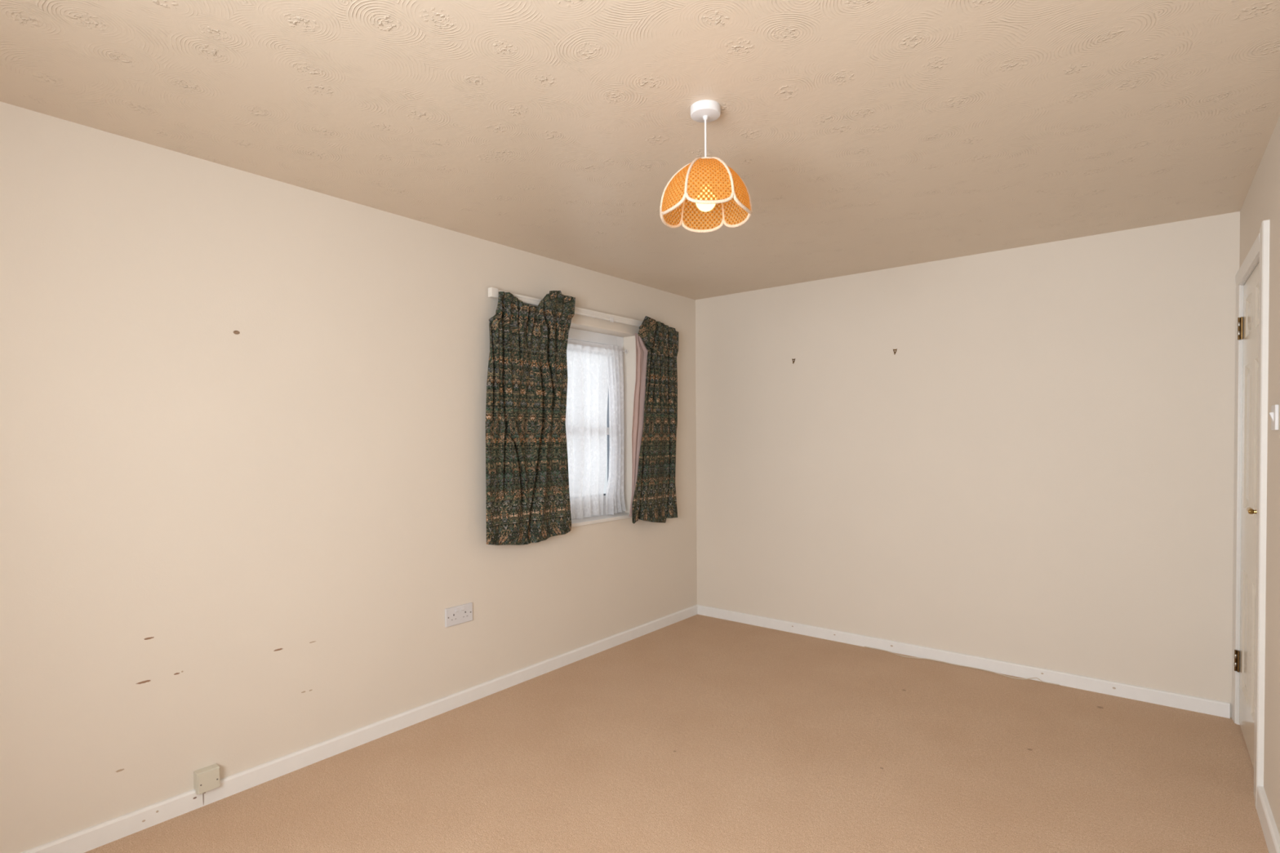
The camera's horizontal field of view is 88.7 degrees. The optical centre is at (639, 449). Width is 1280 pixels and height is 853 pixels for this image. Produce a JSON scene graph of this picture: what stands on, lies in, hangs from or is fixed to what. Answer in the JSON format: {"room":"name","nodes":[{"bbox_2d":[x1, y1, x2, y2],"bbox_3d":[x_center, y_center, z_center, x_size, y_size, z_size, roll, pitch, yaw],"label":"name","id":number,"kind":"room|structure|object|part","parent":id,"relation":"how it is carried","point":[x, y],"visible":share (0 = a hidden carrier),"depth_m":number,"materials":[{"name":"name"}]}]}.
{"room":"empty bedroom","nodes":[
{"label":"empty bedroom","id":0,"kind":"room"},
{"bbox_2d":[0,101,697,852],"bbox_3d":[-1.138,0.108,3.191,0.180,2.400,4.800,0,1,39],"label":"wall","id":1,"kind":"structure","parent":0,"point":[251,548],"depth_m":2.53,"materials":[{"name":"beige paint"}]},
{"bbox_2d":[193,763,220,795],"bbox_3d":[-1.609,1.228,2.433,0.043,0.076,0.073,0,1,39],"label":"junction box","id":2,"kind":"object","parent":1,"relation":"attached to","point":[206,779],"visible":1,"depth_m":2.42,"materials":[{"name":"beige plastic"}]},
{"bbox_3d":[-1.595,1.228,2.422,0.006,0.072,0.069,0,1,39],"label":"plate","id":3,"kind":"part","parent":2,"relation":"part of","materials":[{"name":"beige plastic"}]},
{"bbox_2d":[233,330,239,334],"bbox_3d":[-1.552,-0.449,2.519,0.003,0.015,0.022,0,1,39],"label":"plug","id":4,"kind":"object","parent":1,"relation":"attached to","point":[237,332],"visible":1,"depth_m":2.52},
{"bbox_2d":[20,604,697,852],"bbox_3d":[-1.053,1.274,3.151,0.016,0.070,4.800,0,1,39],"label":"baseboard","id":5,"kind":"structure","parent":1,"relation":"attached to","point":[94,837],"depth_m":2.75,"materials":[{"name":"white wood"}]},
{"bbox_2d":[444,602,472,627],"bbox_3d":[-0.916,0.840,3.319,0.016,0.092,0.162,0,1,39],"label":"double socket","id":6,"kind":"object","parent":1,"relation":"attached to","point":[460,614],"visible":1,"depth_m":3.31,"materials":[{"name":"white plastic"}]},
{"bbox_2d":[488,287,670,327],"bbox_3d":[-0.301,-0.827,4.042,0.054,0.061,1.580,0,1,39],"label":"track","id":7,"kind":"object","parent":1,"relation":"attached to","point":[493,292],"visible":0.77,"depth_m":3.98,"materials":[{"name":"white plastic"}]},
{"bbox_2d":[485,290,575,545],"bbox_3d":[-0.598,-0.189,3.597,0.094,1.418,0.641,0,1,39],"label":"floral curtain","id":8,"kind":"object","parent":7,"relation":"hanging from","point":[527,494],"visible":1,"depth_m":3.57,"materials":[{"name":"green fabric"}]},
{"bbox_2d":[629,315,678,524],"bbox_3d":[0.095,-0.184,4.487,0.102,1.406,0.528,0,1,39],"label":"floral curtain","id":9,"kind":"object","parent":7,"relation":"hanging from","point":[655,415],"visible":1,"depth_m":4.45,"materials":[{"name":"green fabric"}]},
{"bbox_2d":[568,328,631,527],"bbox_3d":[-0.384,-0.147,4.120,0.192,1.230,1.042,0,1,39],"label":"window","id":10,"kind":"structure","parent":1,"relation":"in","point":[574,334],"depth_m":4.31,"materials":[{"name":"white plastic"}]},
{"bbox_3d":[-0.437,-0.158,4.162,0.040,1.074,0.846,0,1,39],"label":"sash","id":11,"kind":"part","parent":10,"relation":"part of","materials":[{"name":"white plastic"}]},
{"bbox_3d":[-0.358,0.457,4.114,0.136,0.022,1.042,0,1,39],"label":"sill","id":12,"kind":"part","parent":10,"relation":"part of","materials":[{"name":"white paint"}]},
{"bbox_3d":[-0.389,-0.656,4.115,0.011,0.029,0.979,0,1,39],"label":"curtain rod","id":13,"kind":"object","parent":1,"relation":"attached to","visible":0},
{"bbox_2d":[565,339,608,519],"bbox_3d":[-0.443,-0.117,4.016,0.066,1.123,0.725,0,1,39],"label":"curtain","id":14,"kind":"object","parent":13,"relation":"hanging from","point":[587,395],"visible":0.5,"depth_m":4.16,"materials":[{"name":"white fabric"}]},
{"bbox_2d":[604,344,626,515],"bbox_3d":[-0.165,-0.128,4.370,0.055,1.128,0.205,0,1,39],"label":"curtain","id":15,"kind":"object","parent":13,"relation":"hanging from","point":[615,499],"visible":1,"depth_m":4.37,"materials":[{"name":"white fabric"}]},
{"bbox_2d":[0,0,1279,299],"bbox_3d":[0.177,-1.141,2.111,3.526,0.120,5.120,0,1,39],"label":"ceiling","id":16,"kind":"structure","parent":0,"point":[861,135],"depth_m":2.07,"materials":[{"name":"beige paint"}]},
{"bbox_2d":[659,99,752,232],"bbox_3d":[0.208,-0.905,2.074,0.286,0.351,0.291,0,1,39],"label":"pendant lamp","id":17,"kind":"object","parent":16,"relation":"hanging from","point":[709,192],"visible":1,"depth_m":2.04,"materials":[{"name":"orange wicker"}]},
{"bbox_3d":[0.122,-0.819,2.041,0.131,0.172,0.118,0,1,39],"label":"shade panel","id":18,"kind":"part","parent":17,"relation":"part of","materials":[{"name":"orange wicker"}]},
{"bbox_3d":[0.133,-0.821,2.114,0.110,0.172,0.140,0,1,39],"label":"shade panel","id":19,"kind":"part","parent":17,"relation":"part of","materials":[{"name":"orange wicker"}]},
{"bbox_3d":[0.203,-0.822,2.178,0.126,0.172,0.126,0,1,39],"label":"shade panel","id":20,"kind":"part","parent":17,"relation":"part of","materials":[{"name":"orange wicker"}]},
{"bbox_3d":[0.208,-0.962,2.073,0.006,0.164,0.006,0,1,39],"label":"cord","id":21,"kind":"part","parent":17,"relation":"part of","materials":[{"name":"white plastic"}]},
{"bbox_3d":[0.209,-0.793,2.076,0.065,0.078,0.065,0,1,39],"label":"bulb","id":22,"kind":"part","parent":17,"relation":"part of","materials":[{"name":"white glass"}]},
{"bbox_3d":[0.208,-0.905,2.074,0.080,0.005,0.080,1,1,44],"label":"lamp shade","id":23,"kind":"part","parent":17,"relation":"part of","materials":[{"name":"orange wicker"}]},
{"bbox_3d":[0.214,-0.819,1.973,0.126,0.172,0.126,0,1,39],"label":"shade panel","id":24,"kind":"part","parent":17,"relation":"part of","materials":[{"name":"orange wicker"}]},
{"bbox_3d":[0.295,-0.822,2.111,0.131,0.172,0.118,0,1,39],"label":"shade panel","id":25,"kind":"part","parent":17,"relation":"part of","materials":[{"name":"orange wicker"}]},
{"bbox_3d":[0.284,-0.820,2.037,0.110,0.172,0.140,0,1,39],"label":"shade panel","id":26,"kind":"part","parent":17,"relation":"part of","materials":[{"name":"orange wicker"}]},
{"bbox_2d":[84,614,1268,852],"bbox_3d":[0.194,1.379,2.158,3.526,0.120,5.120,0,1,39],"label":"floor","id":27,"kind":"structure","parent":0,"point":[697,733],"depth_m":2.66,"materials":[{"name":"beige carpet"}]},
{"bbox_2d":[864,646,1059,684],"bbox_3d":[1.844,1.267,3.860,1.060,0.018,0.044,0,1,39],"label":"cable","id":28,"kind":"object","parent":27,"relation":"on","point":[864,646],"visible":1,"depth_m":3.83,"materials":[{"name":"white plastic"}]},
{"bbox_2d":[695,211,1239,717],"bbox_3d":[1.732,0.072,4.072,3.526,2.400,0.160,0,1,39],"label":"wall","id":29,"kind":"structure","parent":0,"point":[1039,471],"depth_m":3.72,"materials":[{"name":"beige paint"}]},
{"bbox_2d":[697,604,1230,718],"bbox_3d":[1.630,1.238,4.069,3.032,0.070,0.016,0,1,39],"label":"baseboard","id":30,"kind":"structure","parent":29,"relation":"attached to","point":[1203,705],"depth_m":3.74,"materials":[{"name":"white wood"}]},
{"bbox_2d":[1239,115,1279,835],"bbox_3d":[1.412,0.129,1.144,0.161,2.400,4.820,0,1,38],"label":"wall","id":31,"kind":"structure","parent":0,"point":[1261,202],"depth_m":2.24,"materials":[{"name":"beige paint"}]},
{"bbox_2d":[1234,255,1259,768],"bbox_3d":[2.601,0.263,2.703,0.190,2.058,0.782,0,1,38],"label":"door","id":32,"kind":"structure","parent":31,"relation":"in","point":[1248,321],"depth_m":2.85,"materials":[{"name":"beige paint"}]},
{"bbox_3d":[2.373,0.239,2.538,0.032,0.026,0.112,0,1,38],"label":"lever","id":33,"kind":"part","parent":32,"relation":"part of","materials":[{"name":"gold metal"}]},
{"bbox_2d":[1231,219,1270,808],"bbox_3d":[2.521,0.236,2.721,0.020,2.112,0.971,0,1,38],"label":"trim","id":34,"kind":"structure","parent":31,"relation":"attached to","point":[1260,247],"depth_m":2.35,"materials":[{"name":"white paint"}]},
{"bbox_2d":[1256,786,1279,852],"bbox_3d":[1.062,1.292,0.850,0.018,0.090,3.810,0,1,38],"label":"baseboard","id":35,"kind":"structure","parent":31,"relation":"attached to","point":[1268,824],"depth_m":2.18,"materials":[{"name":"white wood"}]},
{"bbox_2d":[1268,404,1279,430],"bbox_3d":[2.092,-0.104,2.165,0.019,0.083,0.085,0,1,38],"label":"light switch","id":36,"kind":"object","parent":31,"relation":"attached to","point":[1274,414],"visible":1,"depth_m":2.14,"materials":[{"name":"white plastic"}]}
]}

